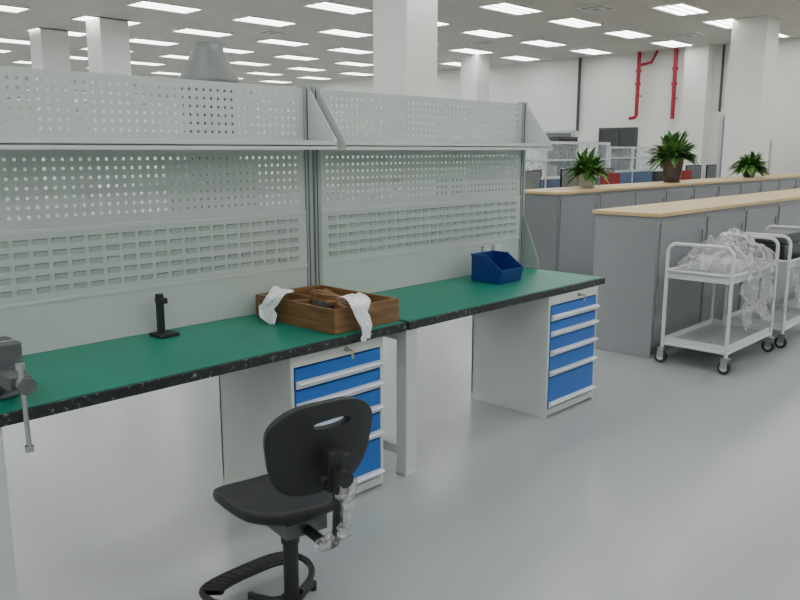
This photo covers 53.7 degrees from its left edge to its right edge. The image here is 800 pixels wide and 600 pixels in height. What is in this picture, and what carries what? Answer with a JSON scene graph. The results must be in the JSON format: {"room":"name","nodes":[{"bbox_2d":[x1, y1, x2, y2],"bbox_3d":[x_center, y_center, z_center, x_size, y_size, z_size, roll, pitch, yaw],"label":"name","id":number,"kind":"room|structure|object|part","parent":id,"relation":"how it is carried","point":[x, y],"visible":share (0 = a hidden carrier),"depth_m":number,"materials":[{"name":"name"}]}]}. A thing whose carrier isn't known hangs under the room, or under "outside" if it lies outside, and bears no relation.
{"room":"factory workshop","nodes":[
{"label":"factory workshop","id":0,"kind":"room"},
{"bbox_2d":[0,106,36,180],"bbox_3d":[-27.345,-7.257,35.981,0.200,4.200,24.600,10,15,43],"label":"wall","id":1,"kind":"structure","parent":0,"point":[9,107],"depth_m":42.77,"materials":[{"name":"white paint"}]},
{"bbox_2d":[29,28,76,217],"bbox_3d":[-7.553,-3.738,17.363,0.624,4.199,0.624,10,15,43],"label":"structural column","id":2,"kind":"structure","parent":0,"point":[49,49],"depth_m":16.89,"materials":[{"name":"white paint"}]},
{"bbox_2d":[85,17,135,224],"bbox_3d":[-5.805,-3.487,16.031,0.624,4.199,0.624,10,15,43],"label":"structural column","id":3,"kind":"structure","parent":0,"point":[108,43],"depth_m":15.57,"materials":[{"name":"white paint"}]},
{"bbox_2d":[0,184,799,599],"bbox_3d":[-8.957,-1.904,19.234,50.500,0.100,24.600,10,15,43],"label":"floor","id":4,"kind":"structure","parent":0,"point":[678,478],"depth_m":3.80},
{"bbox_2d":[0,66,406,599],"bbox_3d":[-0.923,0.025,3.410,0.755,1.985,1.986,10,15,43],"label":"workbench","id":5,"kind":"object","parent":4,"relation":"on","point":[87,348],"visible":0.98,"depth_m":3.48,"materials":[{"name":"grey paint"}]},
{"bbox_2d":[0,336,36,452],"bbox_3d":[-1.339,0.306,2.670,0.425,0.325,0.170,10,15,43],"label":"bench vise","id":6,"kind":"object","parent":5,"relation":"on","point":[14,380],"visible":1,"depth_m":2.56,"materials":[{"name":"metal"}]},
{"bbox_3d":[-1.208,0.344,2.550,0.065,0.295,0.056,10,15,43],"label":"screw handle","id":7,"kind":"part","parent":6,"relation":"part of","materials":[{"name":"metal"}]},
{"bbox_3d":[-1.158,-0.281,3.580,0.025,0.878,1.893,10,15,43],"label":"louvre panel","id":8,"kind":"part","parent":5,"relation":"part of","materials":[{"name":"grey paint"}]},
{"bbox_2d":[149,293,179,338],"bbox_3d":[-1.075,0.069,3.591,0.100,0.189,0.100,10,15,43],"label":"stand","id":9,"kind":"object","parent":5,"relation":"on","point":[161,333],"visible":1,"depth_m":3.60,"materials":[{"name":"black plastic"}]},
{"bbox_2d":[0,91,336,149],"bbox_3d":[-1.070,-0.800,3.397,0.223,0.300,1.941,10,15,43],"label":"shelf","id":10,"kind":"object","parent":5,"relation":"attached to","point":[312,131],"depth_m":3.53,"materials":[{"name":"grey metal"}]},
{"bbox_2d":[0,314,406,426],"bbox_3d":[-0.919,0.216,3.443,0.745,0.044,1.985,10,15,43],"label":"countertop","id":11,"kind":"structure","parent":5,"relation":"on","point":[80,376],"depth_m":3.22,"materials":[{"name":"green laminate"}]},
{"bbox_2d":[260,285,294,323],"bbox_3d":[-0.605,0.024,3.868,0.163,0.164,0.138,8,13,36],"label":"tissue paper","id":12,"kind":"object","parent":5,"relation":"on","point":[267,311],"visible":1,"depth_m":3.83,"materials":[{"name":"white paper"}]},
{"bbox_2d":[255,284,398,334],"bbox_3d":[-0.369,0.031,3.957,0.600,0.128,0.425,10,15,43],"label":"wooden crate","id":13,"kind":"object","parent":5,"relation":"on","point":[322,308],"visible":0.88,"depth_m":3.83,"materials":[{"name":"brown wood"}]},
{"bbox_2d":[341,291,370,341],"bbox_3d":[-0.200,0.078,3.688,0.137,0.218,0.167,10,15,43],"label":"tissue paper","id":14,"kind":"object","parent":5,"relation":"on","point":[359,303],"visible":1,"depth_m":3.65,"materials":[{"name":"white paper"}]},
{"bbox_2d":[170,42,258,281],"bbox_3d":[-2.111,-1.432,8.924,0.700,2.800,0.700,10,15,43],"label":"exhaust hood","id":15,"kind":"object","parent":4,"relation":"on","point":[207,61],"visible":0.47,"depth_m":8.52,"materials":[{"name":"metal"}]},
{"bbox_2d":[198,396,371,599],"bbox_3d":[-0.382,0.722,2.708,0.487,0.876,0.654,-8,13,-37],"label":"chair","id":16,"kind":"object","parent":4,"relation":"on","point":[310,468],"visible":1,"depth_m":2.56,"materials":[{"name":"black plastic"}]},
{"bbox_3d":[-0.410,0.689,2.780,0.440,0.087,0.436,-8,13,-37],"label":"seat","id":17,"kind":"part","parent":16,"relation":"part of","materials":[{"name":"black plastic"}]},
{"bbox_3d":[-0.254,0.469,2.531,0.401,0.315,0.086,-8,13,-37],"label":"backrest","id":18,"kind":"part","parent":16,"relation":"part of","materials":[{"name":"black plastic"}]},
{"bbox_2d":[219,336,384,496],"bbox_3d":[-0.467,0.554,3.873,0.605,0.772,0.570,10,15,43],"label":"base cabinet","id":19,"kind":"object","parent":4,"relation":"on","point":[252,398],"visible":0.59,"depth_m":3.71,"materials":[{"name":"white metal"}]},
{"bbox_2d":[311,86,604,475],"bbox_3d":[0.449,-0.243,4.830,0.755,1.985,1.971,10,15,43],"label":"workbench","id":20,"kind":"object","parent":4,"relation":"on","point":[431,281],"visible":0.93,"depth_m":4.77,"materials":[{"name":"grey paint"}]},
{"bbox_3d":[0.213,-0.549,5.000,0.025,0.878,1.878,10,15,43],"label":"louvre panel","id":21,"kind":"part","parent":20,"relation":"part of","materials":[{"name":"grey paint"}]},
{"bbox_2d":[316,92,551,149],"bbox_3d":[0.301,-1.068,4.818,0.223,0.300,1.926,10,15,43],"label":"shelf","id":22,"kind":"object","parent":20,"relation":"attached to","point":[530,135],"depth_m":4.80,"materials":[{"name":"grey metal"}]},
{"bbox_2d":[372,267,604,329],"bbox_3d":[0.439,-0.049,4.849,0.745,0.044,1.930,10,15,43],"label":"countertop","id":23,"kind":"structure","parent":20,"relation":"on","point":[425,304],"depth_m":4.67,"materials":[{"name":"green laminate"}]},
{"bbox_2d":[481,244,501,251],"bbox_3d":[0.621,-0.358,5.451,0.027,0.051,0.229,10,15,43],"label":"power socket","id":24,"kind":"object","parent":20,"relation":"attached to","point":[498,247],"visible":0.67,"depth_m":5.44,"materials":[{"name":"grey paint"}]},
{"bbox_2d":[471,250,522,283],"bbox_3d":[0.630,-0.214,5.118,0.244,0.178,0.250,10,15,43],"label":"storage bin","id":25,"kind":"object","parent":20,"relation":"on","point":[493,266],"visible":1,"depth_m":5.08,"materials":[{"name":"blue plastic"}]},
{"bbox_2d":[437,150,542,193],"bbox_3d":[1.776,-2.479,17.108,0.064,1.820,4.550,10,15,43],"label":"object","id":26,"kind":"structure","parent":4,"relation":"on","point":[541,151],"depth_m":18.13,"materials":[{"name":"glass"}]},
{"bbox_2d":[471,286,599,417],"bbox_3d":[0.912,0.289,5.277,0.638,0.772,0.580,10,15,43],"label":"base cabinet","id":27,"kind":"object","parent":4,"relation":"on","point":[536,357],"visible":0.93,"depth_m":5.07,"materials":[{"name":"white metal"}]},
{"bbox_2d":[462,141,610,243],"bbox_3d":[2.656,-2.004,14.593,0.064,1.820,4.650,10,15,43],"label":"cubicle partition","id":28,"kind":"object","parent":4,"relation":"on","point":[546,181],"depth_m":14.71,"materials":[{"name":"metal"}]},
{"bbox_2d":[547,136,577,175],"bbox_3d":[4.090,-3.158,20.216,0.480,2.000,0.900,10,15,43],"label":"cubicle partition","id":29,"kind":"object","parent":4,"relation":"on","point":[558,151],"visible":0.24,"depth_m":19.81,"materials":[{"name":"grey glass"}]},
{"bbox_2d":[600,173,619,184],"bbox_3d":[3.176,-1.421,12.901,0.546,1.298,0.593,-8,14,-38],"label":"office chair","id":30,"kind":"object","parent":4,"relation":"on","point":[614,178],"visible":0.02,"depth_m":12.59,"materials":[{"name":"red fabric"}]},
{"bbox_2d":[609,146,655,183],"bbox_3d":[5.805,-2.964,19.859,0.064,1.750,2.350,10,15,43],"label":"cubicle partition","id":31,"kind":"object","parent":4,"relation":"on","point":[626,176],"depth_m":19.78,"materials":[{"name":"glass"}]},
{"bbox_2d":[652,171,662,181],"bbox_3d":[4.303,-1.635,14.036,0.602,1.298,0.575,10,15,43],"label":"office chair","id":32,"kind":"object","parent":4,"relation":"on","point":[656,175],"visible":0.04,"depth_m":13.67,"materials":[{"name":"grey fabric"}]},
{"bbox_2d":[523,173,799,275],"bbox_3d":[5.576,-1.457,13.392,0.660,1.190,11.700,10,15,43],"label":"counter","id":33,"kind":"object","parent":4,"relation":"on","point":[560,221],"depth_m":9.50,"materials":[{"name":"grey laminate"}]},
{"bbox_2d":[563,147,612,187],"bbox_3d":[2.353,-1.659,9.888,0.604,0.505,0.617,1,11,4],"label":"potted plant","id":34,"kind":"object","parent":33,"relation":"on","point":[586,169],"visible":1,"depth_m":9.80,"materials":[{"name":"green plant"}]},
{"bbox_3d":[2.354,-1.502,9.929,0.259,0.180,0.259,10,15,43],"label":"pot","id":35,"kind":"part","parent":34,"relation":"part of","materials":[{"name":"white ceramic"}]},
{"bbox_2d":[644,129,698,182],"bbox_3d":[3.982,-2.121,11.558,0.780,0.793,0.799,4,12,22],"label":"potted plant","id":36,"kind":"object","parent":33,"relation":"on","point":[671,155],"visible":1,"depth_m":11.47,"materials":[{"name":"green plant"}]},
{"bbox_3d":[4.006,-1.923,11.621,0.346,0.380,0.346,10,15,43],"label":"pot","id":37,"kind":"part","parent":36,"relation":"part of","materials":[{"name":"ceramic"}]},
{"bbox_2d":[727,151,770,177],"bbox_3d":[6.099,-2.372,13.800,0.732,0.452,0.730,10,15,43],"label":"potted plant","id":38,"kind":"object","parent":33,"relation":"on","point":[750,164],"visible":1,"depth_m":13.67,"materials":[{"name":"green plant"}]},
{"bbox_3d":[6.106,-2.236,13.814,0.259,0.180,0.259,10,15,43],"label":"pot","id":39,"kind":"part","parent":38,"relation":"part of","materials":[{"name":"ceramic"}]},
{"bbox_2d":[680,170,691,179],"bbox_3d":[4.979,-1.744,14.613,0.594,1.298,0.559,10,15,43],"label":"office chair","id":40,"kind":"object","parent":4,"relation":"on","point":[686,174],"visible":0.02,"depth_m":14.30,"materials":[{"name":"red fabric"}]},
{"bbox_2d":[592,188,799,358],"bbox_3d":[4.825,-0.724,9.569,0.590,1.170,8.780,10,15,43],"label":"counter","id":41,"kind":"object","parent":4,"relation":"on","point":[631,243],"depth_m":6.57,"materials":[{"name":"grey laminate"}]},
{"bbox_2d":[654,230,779,374],"bbox_3d":[2.580,-0.036,6.334,0.622,1.016,1.011,10,15,43],"label":"trolley","id":42,"kind":"object","parent":4,"relation":"on","point":[722,337],"visible":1,"depth_m":6.23,"materials":[{"name":"white metal"}]},
{"bbox_2d":[722,225,799,347],"bbox_3d":[3.353,-0.154,7.101,0.616,0.964,0.920,10,15,43],"label":"trolley","id":43,"kind":"object","parent":4,"relation":"on","point":[786,317],"visible":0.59,"depth_m":6.87,"materials":[{"name":"white metal"}]},
{"bbox_2d":[767,140,772,174],"bbox_3d":[7.875,-2.660,17.848,0.064,1.900,2.450,10,15,43],"label":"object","id":44,"kind":"structure","parent":4,"relation":"on","point":[771,141],"depth_m":18.57,"materials":[{"name":"glass"}]},
{"bbox_3d":[2.546,-1.884,16.827,0.750,0.755,4.000,10,15,43],"label":"office desk","id":45,"kind":"object","parent":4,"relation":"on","visible":0},
{"bbox_2d":[547,165,557,175],"bbox_3d":[3.318,-2.708,17.609,0.540,0.569,0.180,-10,14,-42],"label":"computer monitor","id":46,"kind":"object","parent":45,"relation":"on","point":[551,170],"visible":0.23,"depth_m":17.61,"materials":[{"name":"black"}]},
{"bbox_3d":[3.179,-1.415,14.341,0.750,0.755,4.000,10,15,43],"label":"office desk","id":47,"kind":"object","parent":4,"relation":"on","visible":0},
{"bbox_2d":[525,170,540,188],"bbox_3d":[2.160,-1.888,13.270,0.540,0.569,0.180,-9,14,-41],"label":"computer monitor","id":48,"kind":"object","parent":47,"relation":"on","point":[532,177],"visible":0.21,"depth_m":13.26,"materials":[{"name":"black plastic"}]},
{"bbox_2d":[560,169,579,186],"bbox_3d":[3.055,-2.063,14.197,0.540,0.569,0.180,-8,13,-36],"label":"computer monitor","id":49,"kind":"object","parent":47,"relation":"on","point":[574,182],"visible":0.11,"depth_m":14.07,"materials":[{"name":"black"}]},
{"bbox_2d":[604,168,614,172],"bbox_3d":[3.950,-2.238,15.123,0.180,0.569,0.540,9,14,38],"label":"computer monitor","id":50,"kind":"object","parent":47,"relation":"on","point":[611,170],"visible":0.11,"depth_m":15.12,"materials":[{"name":"black"}]},
{"bbox_3d":[7.167,-2.222,18.614,0.750,0.755,2.200,10,15,43],"label":"office desk","id":51,"kind":"object","parent":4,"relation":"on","visible":0},
{"bbox_2d":[685,165,701,178],"bbox_3d":[6.700,-2.803,18.113,0.540,0.569,0.180,-7,13,-33],"label":"computer monitor","id":52,"kind":"object","parent":51,"relation":"on","point":[696,169],"visible":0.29,"depth_m":18.09,"materials":[{"name":"black plastic"}]},
{"bbox_2d":[705,164,716,178],"bbox_3d":[7.388,-2.938,18.826,0.181,0.569,0.540,10,15,43],"label":"computer monitor","id":53,"kind":"object","parent":51,"relation":"on","point":[710,169],"visible":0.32,"depth_m":18.75,"materials":[{"name":"black plastic"}]},
{"bbox_2d":[0,0,799,102],"bbox_3d":[-8.957,-6.129,18.435,50.500,0.100,24.600,10,15,43],"label":"ceiling","id":54,"kind":"structure","parent":0,"point":[636,15],"depth_m":16.64,"materials":[{"name":"paint"}]},
{"bbox_2d":[0,37,29,44],"bbox_3d":[-8.987,-6.066,18.463,0.826,0.030,0.941,10,15,43],"label":"recessed light","id":55,"kind":"object","parent":54,"relation":"in","point":[8,40],"depth_m":18.53,"materials":[{"name":"white paint"}]},
{"bbox_2d":[0,4,30,12],"bbox_3d":[-7.033,-5.270,14.247,0.772,0.030,0.553,10,15,43],"label":"recessed light","id":56,"kind":"object","parent":54,"relation":"in","point":[3,7],"depth_m":14.28,"materials":[{"name":"white paint"}]},
{"bbox_2d":[11,60,30,63],"bbox_3d":[-10.844,-6.882,22.779,0.868,0.030,0.614,10,15,43],"label":"recessed light","id":57,"kind":"object","parent":54,"relation":"in","point":[16,61],"depth_m":22.79,"materials":[{"name":"white paint"}]},
{"bbox_2d":[25,27,85,36],"bbox_3d":[-7.353,-5.796,17.032,0.792,0.030,1.271,10,15,43],"label":"recessed light","id":58,"kind":"object","parent":54,"relation":"in","point":[71,33],"depth_m":17.07,"materials":[{"name":"white paint"}]},
{"bbox_2d":[70,55,87,59],"bbox_3d":[-8.839,-6.685,21.737,0.829,0.030,0.749,10,15,43],"label":"recessed light","id":59,"kind":"object","parent":54,"relation":"in","point":[71,56],"depth_m":21.79,"materials":[{"name":"white paint"}]},
{"bbox_2d":[70,14,141,25],"bbox_3d":[-5.768,-5.516,15.550,0.771,0.030,1.282,10,15,43],"label":"recessed light","id":60,"kind":"object","parent":54,"relation":"in","point":[84,17],"depth_m":15.37,"materials":[{"name":"white paint"}]},
{"bbox_2d":[131,60,166,65],"bbox_3d":[-7.482,-6.950,23.140,0.846,0.030,1.241,10,15,43],"label":"recessed light","id":61,"kind":"object","parent":54,"relation":"in","point":[132,62],"depth_m":23.28,"materials":[{"name":"white paint"}]},
{"bbox_2d":[129,37,180,45],"bbox_3d":[-5.850,-6.091,18.593,0.804,0.030,1.308,10,15,43],"label":"recessed light","id":62,"kind":"object","parent":54,"relation":"in","point":[136,40],"depth_m":18.71,"materials":[{"name":"white paint"}]},
{"bbox_2d":[126,0,202,13],"bbox_3d":[-4.183,-5.237,14.074,0.751,0.030,1.277,10,15,43],"label":"recessed light","id":63,"kind":"object","parent":54,"relation":"in","point":[148,4],"depth_m":14.08,"materials":[{"name":"white paint"}]},
{"bbox_2d":[149,71,180,74],"bbox_3d":[-7.685,-7.502,26.060,0.881,0.030,1.106,10,15,43],"label":"recessed light","id":64,"kind":"object","parent":54,"relation":"in","point":[155,72],"depth_m":26.16,"materials":[{"name":"white paint"}]},
{"bbox_2d":[158,54,188,58],"bbox_3d":[-6.077,-6.637,21.485,0.813,0.030,0.920,10,15,43],"label":"recessed light","id":65,"kind":"object","parent":54,"relation":"in","point":[166,55],"depth_m":21.53,"materials":[{"name":"white paint"}]},
{"bbox_2d":[171,27,233,36],"bbox_3d":[-4.268,-5.810,17.109,0.778,0.030,1.300,10,15,43],"label":"recessed light","id":66,"kind":"object","parent":54,"relation":"in","point":[187,30],"depth_m":17.16,"materials":[{"name":"white paint"}]},
{"bbox_2d":[223,47,255,53],"bbox_3d":[-4.265,-6.401,20.237,0.784,0.030,1.088,10,15,43],"label":"recessed light","id":67,"kind":"object","parent":54,"relation":"in","point":[231,50],"depth_m":20.40,"materials":[{"name":"white paint"}]},
{"bbox_2d":[230,60,271,65],"bbox_3d":[-4.426,-6.959,23.190,0.825,0.030,1.353,10,15,43],"label":"recessed light","id":68,"kind":"object","parent":54,"relation":"in","point":[231,62],"depth_m":23.28,"materials":[{"name":"white paint"}]},
{"bbox_2d":[230,15,297,26],"bbox_3d":[-2.678,-5.532,15.634,0.752,0.030,1.302,10,15,43],"label":"recessed light","id":69,"kind":"object","parent":54,"relation":"in","point":[248,18],"depth_m":15.67,"materials":[{"name":"white paint"}]},
{"bbox_2d":[244,71,293,82],"bbox_3d":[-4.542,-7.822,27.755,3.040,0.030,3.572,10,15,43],"label":"recessed light","id":70,"kind":"object","parent":54,"relation":"in","point":[253,72],"depth_m":26.64,"materials":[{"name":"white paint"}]},
{"bbox_2d":[255,38,310,45],"bbox_3d":[-2.760,-6.105,18.669,0.777,0.030,1.333,10,15,43],"label":"recessed light","id":71,"kind":"object","parent":54,"relation":"in","point":[268,40],"depth_m":18.73,"materials":[{"name":"white paint"}]},
{"bbox_2d":[272,54,319,60],"bbox_3d":[-2.838,-6.680,21.709,0.792,0.030,1.360,10,15,43],"label":"recessed light","id":72,"kind":"object","parent":54,"relation":"in","point":[287,56],"depth_m":21.79,"materials":[{"name":"white paint"}]},
{"bbox_2d":[286,66,326,70],"bbox_3d":[-2.921,-7.253,24.745,0.822,0.030,1.374,10,15,43],"label":"recessed light","id":73,"kind":"object","parent":54,"relation":"in","point":[297,67],"depth_m":24.77,"materials":[{"name":"white paint"}]},
{"bbox_2d":[296,76,332,79],"bbox_3d":[-3.007,-7.827,27.781,0.845,0.030,1.391,10,15,43],"label":"recessed light","id":74,"kind":"object","parent":54,"relation":"in","point":[306,77],"depth_m":27.79,"materials":[{"name":"white paint"}]},
{"bbox_2d":[302,0,372,14],"bbox_3d":[-1.094,-5.252,14.151,0.726,0.030,1.304,10,15,43],"label":"recessed light","id":75,"kind":"object","parent":54,"relation":"in","point":[324,5],"depth_m":14.18,"materials":[{"name":"white paint"}]},
{"bbox_2d":[316,28,372,37],"bbox_3d":[-1.173,-5.826,17.192,0.750,0.030,1.332,10,15,43],"label":"recessed light","id":76,"kind":"object","parent":54,"relation":"in","point":[335,31],"depth_m":17.20,"materials":[{"name":"white paint"}]},
{"bbox_2d":[326,47,372,53],"bbox_3d":[-1.257,-6.399,20.226,0.772,0.030,1.353,10,15,43],"label":"recessed light","id":77,"kind":"object","parent":54,"relation":"in","point":[339,49],"depth_m":20.26,"materials":[{"name":"white paint"}]},
{"bbox_2d":[333,61,372,65],"bbox_3d":[-1.339,-6.974,23.270,0.781,0.030,1.372,10,15,43],"label":"recessed light","id":78,"kind":"object","parent":54,"relation":"in","point":[341,62],"depth_m":23.28,"materials":[{"name":"white paint"}]},
{"bbox_2d":[338,71,373,75],"bbox_3d":[-1.413,-7.547,26.301,0.817,0.030,1.411,10,15,43],"label":"recessed light","id":79,"kind":"object","parent":54,"relation":"in","point":[349,73],"depth_m":26.30,"materials":[{"name":"white paint"}]},
{"bbox_2d":[437,20,451,25],"bbox_3d":[0.784,-5.578,15.881,0.420,0.030,0.563,10,15,43],"label":"recessed light","id":80,"kind":"object","parent":54,"relation":"in","point":[439,23],"depth_m":15.96,"materials":[{"name":"white paint"}]},
{"bbox_2d":[439,61,460,65],"bbox_3d":[1.635,-6.965,23.218,0.770,0.030,1.040,10,15,43],"label":"recessed light","id":81,"kind":"object","parent":54,"relation":"in","point":[455,63],"depth_m":23.26,"materials":[{"name":"white paint"}]},
{"bbox_2d":[448,47,494,53],"bbox_3d":[1.836,-6.415,20.308,0.749,0.030,1.363,10,15,43],"label":"recessed light","id":82,"kind":"object","parent":54,"relation":"in","point":[464,50],"depth_m":20.38,"materials":[{"name":"white paint"}]},
{"bbox_2d":[460,28,514,37],"bbox_3d":[1.919,-5.841,17.271,0.727,0.030,1.352,10,15,43],"label":"recessed light","id":83,"kind":"object","parent":54,"relation":"in","point":[479,32],"depth_m":17.32,"materials":[{"name":"white paint"}]},
{"bbox_2d":[477,1,543,14],"bbox_3d":[2.001,-5.267,14.233,0.699,0.030,1.336,10,15,43],"label":"recessed light","id":84,"kind":"object","parent":54,"relation":"in","point":[504,6],"depth_m":14.27,"materials":[{"name":"white paint"}]},
{"bbox_2d":[499,55,541,60],"bbox_3d":[3.344,-6.710,21.868,0.750,0.030,1.413,10,15,43],"label":"recessed light","id":85,"kind":"object","parent":54,"relation":"in","point":[514,57],"depth_m":21.95,"materials":[{"name":"white paint"}]},
{"bbox_2d":[519,39,567,46],"bbox_3d":[3.425,-6.135,18.828,0.721,0.030,1.387,10,15,43],"label":"recessed light","id":86,"kind":"object","parent":54,"relation":"in","point":[538,42],"depth_m":18.88,"materials":[{"name":"white paint"}]},
{"bbox_2d":[546,16,603,27],"bbox_3d":[3.506,-5.562,15.793,0.698,0.030,1.359,10,15,43],"label":"recessed light","id":87,"kind":"object","parent":54,"relation":"in","point":[572,21],"depth_m":15.84,"materials":[{"name":"white paint"}]},
{"bbox_2d":[569,48,612,54],"bbox_3d":[4.937,-6.430,20.389,0.714,0.030,1.403,10,15,43],"label":"recessed light","id":88,"kind":"object","parent":54,"relation":"in","point":[591,51],"depth_m":20.47,"materials":[{"name":"white paint"}]},
{"bbox_2d":[602,29,652,38],"bbox_3d":[5.014,-5.857,17.354,0.699,0.030,1.380,10,15,43],"label":"recessed light","id":89,"kind":"object","parent":54,"relation":"in","point":[625,33],"depth_m":17.40,"materials":[{"name":"white paint"}]},
{"bbox_2d":[649,39,694,47],"bbox_3d":[6.516,-6.151,18.910,0.699,0.030,1.412,10,15,43],"label":"recessed light","id":90,"kind":"object","parent":54,"relation":"in","point":[672,43],"depth_m":18.94,"materials":[{"name":"white paint"}]},
{"bbox_2d":[650,2,710,15],"bbox_3d":[5.092,-5.282,14.311,0.674,0.030,1.361,10,15,43],"label":"recessed light","id":91,"kind":"object","parent":54,"relation":"in","point":[681,8],"depth_m":14.33,"materials":[{"name":"white paint"}]},
{"bbox_2d":[701,17,736,28],"bbox_3d":[6.594,-5.577,15.874,0.666,0.030,1.386,10,15,43],"label":"recessed light","id":92,"kind":"object","parent":54,"relation":"in","point":[725,23],"depth_m":15.84,"materials":[{"name":"white paint"}]},
{"bbox_2d":[779,32,790,37],"bbox_3d":[8.429,-5.884,17.498,0.298,0.030,0.839,10,15,43],"label":"recessed light","id":93,"kind":"object","parent":54,"relation":"in","point":[781,34],"depth_m":17.63,"materials":[{"name":"white paint"}]},
{"bbox_2d":[373,0,437,254],"bbox_3d":[0.070,-2.451,10.553,0.624,4.199,0.624,10,15,43],"label":"structural column","id":94,"kind":"structure","parent":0,"point":[404,31],"depth_m":10.20,"materials":[{"name":"white paint"}]},
{"bbox_2d":[75,38,799,192],"bbox_3d":[-0.421,-5.687,27.673,50.500,4.200,0.200,10,15,43],"label":"wall","id":95,"kind":"structure","parent":0,"point":[608,87],"depth_m":21.52,"materials":[{"name":"white paint"}]},
{"bbox_2d":[140,183,372,196],"bbox_3d":[-0.496,-3.668,27.975,50.500,0.120,0.014,10,15,43],"label":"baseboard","id":96,"kind":"structure","parent":95,"relation":"attached to","point":[140,183],"depth_m":32.97,"materials":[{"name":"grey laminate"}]},
{"bbox_2d":[544,130,573,136],"bbox_3d":[4.566,-3.802,23.029,1.040,2.220,0.059,10,15,43],"label":"door","id":97,"kind":"structure","parent":95,"relation":"in","point":[567,133],"depth_m":22.73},
{"bbox_2d":[598,127,637,169],"bbox_3d":[5.945,-3.583,21.739,1.140,2.270,0.059,10,15,43],"label":"door","id":98,"kind":"structure","parent":95,"relation":"in","point":[622,136],"depth_m":21.56,"materials":[{"name":"grey glass"}]},
{"bbox_2d":[628,50,658,119],"bbox_3d":[6.424,-5.625,20.740,0.733,1.738,0.274,10,15,43],"label":"riser pipe","id":99,"kind":"object","parent":95,"relation":"attached to","point":[639,64],"visible":1,"depth_m":20.74,"materials":[{"name":"metal"}]},
{"bbox_2d":[576,45,725,130],"bbox_3d":[6.465,-5.508,20.832,4.070,1.990,0.076,10,15,43],"label":"conduit","id":100,"kind":"object","parent":95,"relation":"attached to","point":[723,52],"visible":1,"depth_m":22.00,"materials":[{"name":"grey metal"}]},
{"bbox_2d":[670,48,678,118],"bbox_3d":[7.031,-5.512,20.175,0.150,1.740,0.274,10,15,43],"label":"riser pipe","id":101,"kind":"object","parent":95,"relation":"attached to","point":[674,68],"visible":1,"depth_m":20.09,"materials":[{"name":"metal"}]},
{"bbox_2d":[716,115,724,177],"bbox_3d":[8.375,-3.720,19.366,1.140,1.620,0.059,10,15,43],"label":"window","id":102,"kind":"structure","parent":95,"relation":"in","point":[722,117],"depth_m":19.69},
{"bbox_2d":[460,54,489,173],"bbox_3d":[2.036,-4.562,21.724,0.584,4.199,0.584,10,15,43],"label":"structural column","id":103,"kind":"structure","parent":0,"point":[475,68],"depth_m":21.26,"materials":[{"name":"white paint"}]},
{"bbox_2d":[680,44,714,178],"bbox_3d":[7.441,-4.231,19.969,0.600,4.199,0.349,10,15,43],"label":"pilaster","id":104,"kind":"object","parent":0,"point":[699,59],"visible":0.64,"depth_m":19.68,"materials":[{"name":"white paint"}]},
{"bbox_2d":[721,15,779,177],"bbox_3d":[7.035,-3.477,15.979,0.704,4.199,0.704,10,15,43],"label":"structural column","id":105,"kind":"structure","parent":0,"point":[754,40],"depth_m":15.60,"materials":[{"name":"white paint"}]}
]}

